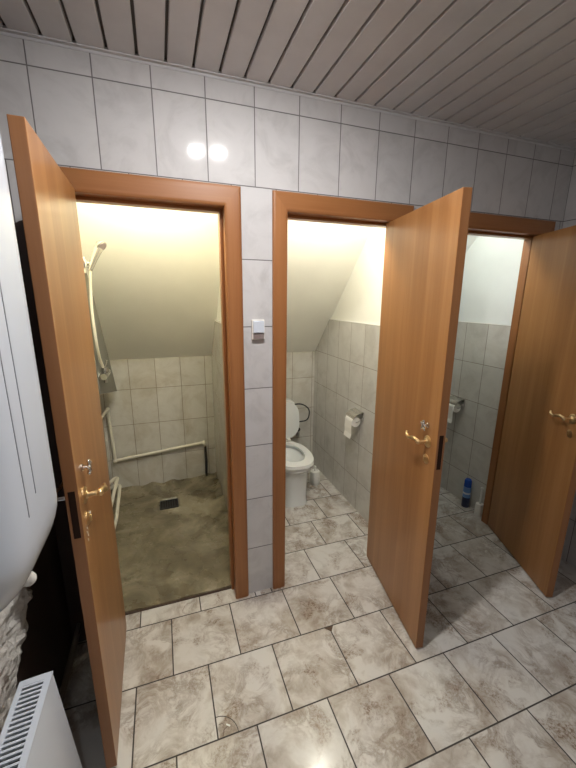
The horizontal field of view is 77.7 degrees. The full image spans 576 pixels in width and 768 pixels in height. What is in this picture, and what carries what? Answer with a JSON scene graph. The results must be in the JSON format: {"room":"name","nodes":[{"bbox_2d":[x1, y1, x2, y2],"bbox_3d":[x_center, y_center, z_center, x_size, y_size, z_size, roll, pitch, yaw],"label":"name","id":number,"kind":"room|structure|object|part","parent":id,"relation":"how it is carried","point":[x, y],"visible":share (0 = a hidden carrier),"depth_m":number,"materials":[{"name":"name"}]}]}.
{"room":"shared bathroom","nodes":[
{"label":"shared bathroom","id":0,"kind":"room"},
{"bbox_2d":[16,522,72,690],"bbox_3d":[-0.937,0.092,1.043,0.100,2.560,3.870,-4,14,-19],"label":"wall","id":1,"kind":"structure","parent":0,"point":[46,647],"depth_m":1.43,"materials":[{"name":"brown paint"}]},
{"bbox_2d":[0,587,32,733],"bbox_3d":[-0.736,0.768,0.846,0.064,0.500,0.774,-4,14,-19],"label":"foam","id":2,"kind":"object","parent":1,"relation":"attached to","point":[13,622],"visible":0.62,"depth_m":1.05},
{"bbox_2d":[0,135,56,611],"bbox_3d":[-0.573,0.039,0.556,0.281,1.104,0.340,-4,14,-19],"label":"water heater","id":3,"kind":"object","parent":1,"relation":"attached to","point":[28,494],"visible":1,"depth_m":0.57,"materials":[{"name":"white metal"}]},
{"bbox_2d":[0,671,81,767],"bbox_3d":[-0.596,1.124,0.727,0.184,0.501,0.685,-4,14,-19],"label":"radiator","id":4,"kind":"object","parent":1,"relation":"attached to","point":[36,732],"visible":1,"depth_m":0.92,"materials":[{"name":"white metal"}]},
{"bbox_3d":[-0.597,1.130,0.728,0.010,0.460,0.665,-9,16,-18],"label":"panel","id":5,"kind":"part","parent":4,"relation":"part of","materials":[{"name":"white metal"}]},
{"bbox_2d":[0,671,52,767],"bbox_3d":[-0.581,0.886,0.674,0.080,0.007,0.685,-9,16,-18],"label":"grille","id":6,"kind":"object","parent":4,"relation":"attached to","point":[46,679],"depth_m":0.88,"materials":[{"name":"white metal"}]},
{"bbox_3d":[-0.532,1.122,0.749,0.010,0.496,0.685,-9,16,-18],"label":"panel","id":7,"kind":"part","parent":4,"relation":"part of","materials":[{"name":"white metal"}]},
{"bbox_2d":[83,256,88,272],"bbox_3d":[-1.116,-0.616,1.837,0.173,0.085,0.040,-4,14,-19],"label":"shower rail","id":8,"kind":"object","parent":1,"relation":"attached to","point":[85,262],"visible":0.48,"depth_m":1.85,"materials":[{"name":"beige plastic"}]},
{"bbox_2d":[87,240,106,367],"bbox_3d":[-1.026,-0.420,1.985,0.111,0.696,0.156,-4,14,-19],"label":"shower","id":9,"kind":"object","parent":8,"relation":"attached to","point":[100,245],"visible":1,"depth_m":1.88,"materials":[{"name":"beige plastic"}]},
{"bbox_2d":[85,272,116,393],"bbox_3d":[-1.264,-0.273,2.294,0.140,0.878,0.844,-4,14,-19],"label":"wall panel","id":10,"kind":"object","parent":1,"relation":"attached to","point":[103,387],"visible":0.32,"depth_m":2.18,"materials":[{"name":"beige tile"}]},
{"bbox_2d":[98,360,110,382],"bbox_3d":[-1.104,-0.079,2.157,0.047,0.132,0.194,-4,14,-19],"label":"shower mixer","id":11,"kind":"object","parent":10,"relation":"attached to","point":[106,371],"visible":0.94,"depth_m":2.13,"materials":[{"name":"silver metal"}]},
{"bbox_3d":[-1.102,-0.107,2.151,0.042,0.074,0.041,-4,14,-19],"label":"lever","id":12,"kind":"part","parent":11,"relation":"part of","materials":[{"name":"silver metal"}]},
{"bbox_2d":[99,394,110,490],"bbox_3d":[-1.280,0.512,2.303,0.008,1.150,1.320,-4,14,-19],"label":"tiled wall","id":13,"kind":"structure","parent":1,"relation":"attached to","point":[99,394],"depth_m":2.90,"materials":[{"name":"beige tile"}]},
{"bbox_2d":[109,477,118,507],"bbox_3d":[-1.301,0.810,2.571,0.100,0.070,0.656,-4,14,-19],"label":"pipe","id":14,"kind":"object","parent":13,"relation":"attached to","point":[116,479],"visible":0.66,"depth_m":2.72,"materials":[{"name":"beige plastic"}]},
{"bbox_2d":[110,484,121,528],"bbox_3d":[-1.295,0.904,2.611,0.122,0.090,0.603,-4,14,-19],"label":"pipe","id":15,"kind":"object","parent":13,"relation":"attached to","point":[119,486],"visible":0.77,"depth_m":2.66,"materials":[{"name":"beige plastic"}]},
{"bbox_2d":[76,202,219,359],"bbox_3d":[-0.849,-0.718,2.166,0.902,1.364,1.332,-4,14,-19],"label":"ceiling","id":16,"kind":"structure","parent":0,"point":[156,278],"depth_m":2.29,"materials":[{"name":"beige paint"}]},
{"bbox_2d":[111,472,230,612],"bbox_3d":[-0.866,1.034,2.568,0.890,0.120,1.358,-4,14,-19],"label":"floor","id":17,"kind":"structure","parent":0,"point":[172,554],"depth_m":2.42,"materials":[{"name":"brown concrete"}]},
{"bbox_2d":[160,498,178,509],"bbox_3d":[-0.949,0.962,2.858,0.140,0.016,0.120,-4,14,-19],"label":"floor drain","id":18,"kind":"object","parent":17,"relation":"on","point":[172,503],"visible":1,"depth_m":2.86,"materials":[{"name":"black metal"}]},
{"bbox_2d":[216,287,220,321],"bbox_3d":[-0.381,-0.238,2.444,0.096,2.560,1.320,-4,14,-19],"label":"wall","id":19,"kind":"structure","parent":0,"point":[218,318],"depth_m":2.55,"materials":[{"name":"beige paint"}]},
{"bbox_2d":[211,321,227,508],"bbox_3d":[-0.437,0.305,2.555,0.012,1.450,1.320,-4,14,-19],"label":"tiled wall","id":20,"kind":"structure","parent":19,"relation":"attached to","point":[216,356],"depth_m":2.82,"materials":[{"name":"beige tile"}]},
{"bbox_2d":[0,25,574,592],"bbox_3d":[0.310,-0.113,1.948,3.067,2.560,0.100,-4,14,-19],"label":"wall","id":21,"kind":"structure","parent":0,"point":[90,111],"depth_m":1.57,"materials":[{"name":"tile"}]},
{"bbox_2d":[14,220,86,641],"bbox_3d":[-0.973,0.314,1.523,0.108,1.905,0.020,-4,14,-19],"label":"board","id":22,"kind":"object","parent":21,"relation":"attached to","point":[61,522],"visible":0.28,"depth_m":1.51,"materials":[{"name":"brown paint"}]},
{"bbox_2d":[6,114,126,767],"bbox_3d":[-0.715,0.312,1.292,0.151,2.000,0.589,-5,14,-20],"label":"door","id":23,"kind":"structure","parent":21,"relation":"in","point":[47,198],"depth_m":1.09,"materials":[{"name":"laminate"}]},
{"bbox_3d":[-0.701,0.328,1.116,0.054,0.030,0.139,-5,14,-20],"label":"handle","id":24,"kind":"part","parent":23,"relation":"part of","materials":[{"name":"silver metal"}]},
{"bbox_3d":[-0.609,0.249,1.079,0.028,0.046,0.046,-5,14,-20],"label":"lock knob","id":25,"kind":"part","parent":23,"relation":"part of","materials":[{"name":"silver metal"}]},
{"bbox_3d":[-0.608,0.339,1.146,0.054,0.052,0.124,-5,14,-20],"label":"handle","id":26,"kind":"part","parent":23,"relation":"part of","materials":[{"name":"gold metal"}]},
{"bbox_2d":[59,166,248,598],"bbox_3d":[-0.581,0.185,1.696,0.745,2.082,0.125,-4,14,-19],"label":"door frame","id":27,"kind":"structure","parent":21,"relation":"attached to","point":[90,186],"depth_m":1.60,"materials":[{"name":"brown wood"}]},
{"bbox_3d":[-0.246,0.174,1.754,0.073,2.082,0.017,-4,14,-19],"label":"architrave","id":28,"kind":"part","parent":27,"relation":"part of","materials":[{"name":"brown wood"}]},
{"bbox_2d":[125,587,230,614],"bbox_3d":[-0.641,1.200,1.946,0.890,0.031,0.004,-4,14,-19],"label":"trim","id":29,"kind":"structure","parent":21,"relation":"attached to","point":[227,588],"depth_m":1.95,"materials":[{"name":"brown"}]},
{"bbox_2d":[251,319,264,339],"bbox_3d":[-0.140,-0.256,1.683,0.061,0.093,0.027,-4,14,-19],"label":"light switch","id":30,"kind":"object","parent":21,"relation":"attached to","point":[258,325],"visible":1,"depth_m":1.67,"materials":[{"name":"white plastic"}]},
{"bbox_3d":[-0.138,-0.225,1.685,0.051,0.026,0.005,-4,14,-19],"label":"panel","id":31,"kind":"part","parent":30,"relation":"part of","materials":[{"name":"grey plastic"}]},
{"bbox_2d":[0,27,575,151],"bbox_3d":[0.331,-1.256,1.614,2.847,0.012,0.018,-4,14,-19],"label":"trim","id":32,"kind":"structure","parent":21,"relation":"attached to","point":[3,31],"depth_m":1.45,"materials":[{"name":"white plastic"}]},
{"bbox_2d":[272,190,413,588],"bbox_3d":[0.258,0.124,1.982,0.746,2.082,0.125,-4,14,-19],"label":"door frame","id":33,"kind":"structure","parent":21,"relation":"attached to","point":[286,206],"depth_m":1.74,"materials":[{"name":"brown wood"}]},
{"bbox_3d":[-0.044,0.159,1.824,0.070,2.082,0.017,-4,14,-19],"label":"architrave","id":34,"kind":"part","parent":33,"relation":"part of","materials":[{"name":"brown wood"}]},
{"bbox_2d":[367,187,472,647],"bbox_3d":[0.573,0.214,1.774,0.153,1.990,0.639,-2,14,-9],"label":"door","id":35,"kind":"structure","parent":21,"relation":"in","point":[425,250],"depth_m":1.64,"materials":[{"name":"laminate"}]},
{"bbox_3d":[0.556,0.233,1.566,0.054,0.030,0.124,-2,14,-9],"label":"handle","id":36,"kind":"part","parent":35,"relation":"part of","materials":[{"name":"gold metal"}]},
{"bbox_3d":[0.580,0.173,1.510,0.028,0.046,0.046,-2,14,-9],"label":"lock knob","id":37,"kind":"part","parent":35,"relation":"part of","materials":[{"name":"silver metal"}]},
{"bbox_2d":[468,212,555,524],"bbox_3d":[1.214,0.055,2.309,0.755,2.082,0.125,-4,14,-19],"label":"door frame","id":38,"kind":"structure","parent":21,"relation":"attached to","point":[480,224],"depth_m":2.25,"materials":[{"name":"brown wood"}]},
{"bbox_2d":[488,225,575,596],"bbox_3d":[1.484,0.147,2.088,0.153,1.990,0.660,1,13,2],"label":"door","id":39,"kind":"structure","parent":21,"relation":"in","point":[534,489],"depth_m":2.06,"materials":[{"name":"laminate"}]},
{"bbox_3d":[1.426,0.166,1.877,0.054,0.030,0.124,1,13,2],"label":"handle","id":40,"kind":"part","parent":39,"relation":"part of","materials":[{"name":"gold metal"}]},
{"bbox_2d":[0,0,575,147],"bbox_3d":[0.715,-1.026,0.537,2.847,0.050,2.350,-4,14,-19],"label":"ceiling","id":41,"kind":"structure","parent":0,"point":[503,66],"depth_m":1.24,"materials":[{"name":"grey plastic"}]},
{"bbox_2d":[63,464,575,767],"bbox_3d":[0.468,1.276,1.780,3.067,0.060,3.970,-4,14,-19],"label":"floor","id":42,"kind":"structure","parent":0,"point":[491,683],"depth_m":1.61,"materials":[{"name":"tile"}]},
{"bbox_2d":[216,716,238,735],"bbox_3d":[-0.238,1.329,1.399,0.076,0.002,0.076,-4,14,-19],"label":"cracked corner patch","id":43,"kind":"object","parent":42,"relation":"on","point":[217,716],"visible":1,"depth_m":1.40,"materials":[{"name":"grey tile"}]},
{"bbox_2d":[285,398,313,507],"bbox_3d":[0.055,0.548,3.104,0.547,0.732,0.785,-4,14,-19],"label":"toilet","id":44,"kind":"object","parent":42,"relation":"on","point":[299,460],"visible":0.49,"depth_m":2.87,"materials":[{"name":"white ceramic"}]},
{"bbox_3d":[-0.077,0.327,3.179,0.376,0.340,0.061,-4,14,-19],"label":"lid","id":45,"kind":"part","parent":44,"relation":"part of","materials":[{"name":"white ceramic"}]},
{"bbox_3d":[0.000,0.755,3.044,0.336,0.357,0.592,-4,14,-19],"label":"bowl","id":46,"kind":"part","parent":44,"relation":"part of","materials":[{"name":"white ceramic"}]},
{"bbox_3d":[0.022,0.582,2.943,0.346,0.024,0.495,-4,14,-19],"label":"seat","id":47,"kind":"part","parent":44,"relation":"part of","materials":[{"name":"white plastic"}]},
{"bbox_2d":[309,465,319,484],"bbox_3d":[0.242,0.811,3.216,0.096,0.171,0.096,-4,14,-19],"label":"toilet brush","id":48,"kind":"object","parent":42,"relation":"on","point":[314,479],"visible":1,"depth_m":3.19,"materials":[{"name":"white plastic"}]},
{"bbox_2d":[461,478,471,507],"bbox_3d":[1.434,0.870,2.869,0.059,0.240,0.059,-4,14,-19],"label":"can","id":49,"kind":"object","parent":42,"relation":"on","point":[467,487],"visible":1,"depth_m":2.85,"materials":[{"name":"blue metal"}]},
{"bbox_2d":[474,487,483,517],"bbox_3d":[1.474,0.900,2.743,0.064,0.241,0.064,-4,14,-19],"label":"toilet brush","id":50,"kind":"object","parent":42,"relation":"on","point":[478,509],"visible":0.97,"depth_m":2.73,"materials":[{"name":"white plastic"}]},
{"bbox_3d":[1.474,0.876,2.737,0.022,0.191,0.022,-4,14,-19],"label":"handle","id":51,"kind":"part","parent":50,"relation":"part of","materials":[{"name":"white plastic"}]},
{"bbox_2d":[287,220,371,351],"bbox_3d":[0.078,-0.786,2.482,0.869,1.364,1.332,-4,14,-19],"label":"ceiling","id":52,"kind":"structure","parent":0,"point":[322,258],"depth_m":2.59,"materials":[{"name":"beige paint"}]},
{"bbox_2d":[331,227,385,324],"bbox_3d":[0.533,-0.304,2.756,0.101,2.560,1.320,-4,14,-19],"label":"wall","id":53,"kind":"structure","parent":0,"point":[360,300],"depth_m":2.48,"materials":[{"name":"beige paint"}]},
{"bbox_2d":[312,319,379,522],"bbox_3d":[0.474,0.239,2.867,0.012,1.450,1.320,-4,14,-19],"label":"tiled wall","id":54,"kind":"structure","parent":53,"relation":"attached to","point":[346,353],"depth_m":2.86,"materials":[{"name":"white tile"}]},
{"bbox_2d":[330,319,379,325],"bbox_3d":[0.528,-0.436,2.565,0.016,0.006,1.032,-4,14,-19],"label":"trim","id":55,"kind":"structure","parent":54,"relation":"attached to","point":[330,319],"depth_m":2.62,"materials":[{"name":"white plastic"}]},
{"bbox_2d":[346,408,364,422],"bbox_3d":[0.496,0.233,2.655,0.083,0.078,0.136,-4,14,-19],"label":"toilet paper holder","id":56,"kind":"object","parent":54,"relation":"attached to","point":[352,413],"visible":0.97,"depth_m":2.63,"materials":[{"name":"silver metal"}]},
{"bbox_2d":[344,415,359,438],"bbox_3d":[0.476,0.312,2.667,0.079,0.161,0.100,-4,14,-19],"label":"toilet paper roll","id":57,"kind":"object","parent":56,"relation":"hanging from","point":[349,421],"visible":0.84,"depth_m":2.63,"materials":[{"name":"white paper"}]},
{"bbox_3d":[0.529,0.223,2.665,0.012,0.063,0.136,-4,14,-19],"label":"plate","id":58,"kind":"part","parent":56,"relation":"part of","materials":[{"name":"silver metal"}]},
{"bbox_2d":[466,235,477,251],"bbox_3d":[0.963,-0.850,2.785,0.804,1.364,1.332,-4,14,-19],"label":"ceiling","id":59,"kind":"structure","parent":0,"point":[470,238],"depth_m":2.68,"materials":[{"name":"white paint"}]},
{"bbox_2d":[458,236,523,324],"bbox_3d":[1.431,-0.369,3.063,0.195,2.560,1.320,-4,14,-19],"label":"wall","id":60,"kind":"structure","parent":0,"point":[492,264],"depth_m":2.58,"materials":[{"name":"white paint"}]},
{"bbox_2d":[440,322,510,508],"bbox_3d":[1.329,0.178,3.159,0.012,1.450,1.320,-4,14,-19],"label":"tiled wall","id":61,"kind":"structure","parent":60,"relation":"attached to","point":[480,349],"depth_m":2.79,"materials":[{"name":"white tile"}]},
{"bbox_2d":[449,395,465,408],"bbox_3d":[1.359,0.147,2.917,0.083,0.078,0.136,-4,14,-19],"label":"toilet paper holder","id":62,"kind":"object","parent":61,"relation":"attached to","point":[454,400],"visible":0.92,"depth_m":2.89,"materials":[{"name":"silver metal"}]},
{"bbox_2d":[447,403,460,422],"bbox_3d":[1.339,0.227,2.929,0.079,0.161,0.100,-4,14,-19],"label":"toilet paper roll","id":63,"kind":"object","parent":62,"relation":"hanging from","point":[452,408],"visible":0.63,"depth_m":2.89,"materials":[{"name":"white paper"}]},
{"bbox_2d":[458,321,510,325],"bbox_3d":[1.383,-0.498,2.857,0.016,0.006,1.032,-4,14,-19],"label":"trim","id":64,"kind":"structure","parent":61,"relation":"attached to","point":[458,321],"depth_m":2.63,"materials":[{"name":"white plastic"}]},
{"bbox_2d":[561,152,575,566],"bbox_3d":[2.105,0.059,1.300,0.120,2.560,2.350,-4,14,-19],"label":"wall","id":65,"kind":"structure","parent":0,"point":[569,548],"depth_m":2.22,"materials":[{"name":"tile"}]},
{"bbox_3d":[-0.160,-0.430,3.257,3.067,2.560,0.088,-4,14,-19],"label":"wall","id":66,"kind":"structure","parent":0,"visible":0},
{"bbox_2d":[100,351,314,489],"bbox_3d":[-0.622,0.293,3.212,1.867,1.165,0.012,-4,14,-19],"label":"tiled wall","id":67,"kind":"structure","parent":66,"relation":"attached to","point":[156,404],"depth_m":3.06,"materials":[{"name":"beige tile"}]},
{"bbox_2d":[101,408,205,462],"bbox_3d":[-1.081,0.415,2.940,0.809,0.480,0.207,-4,14,-19],"label":"pipe","id":68,"kind":"object","parent":67,"relation":"attached to","point":[107,410],"visible":0.97,"depth_m":2.98,"materials":[{"name":"beige plastic"}]},
{"bbox_2d":[204,446,207,475],"bbox_3d":[-0.737,0.695,3.221,0.025,0.289,0.025,-4,14,-19],"label":"stub","id":69,"kind":"object","parent":68,"relation":"hanging from","point":[205,449],"visible":1,"depth_m":3.22,"materials":[{"name":"black plastic"}]}
]}

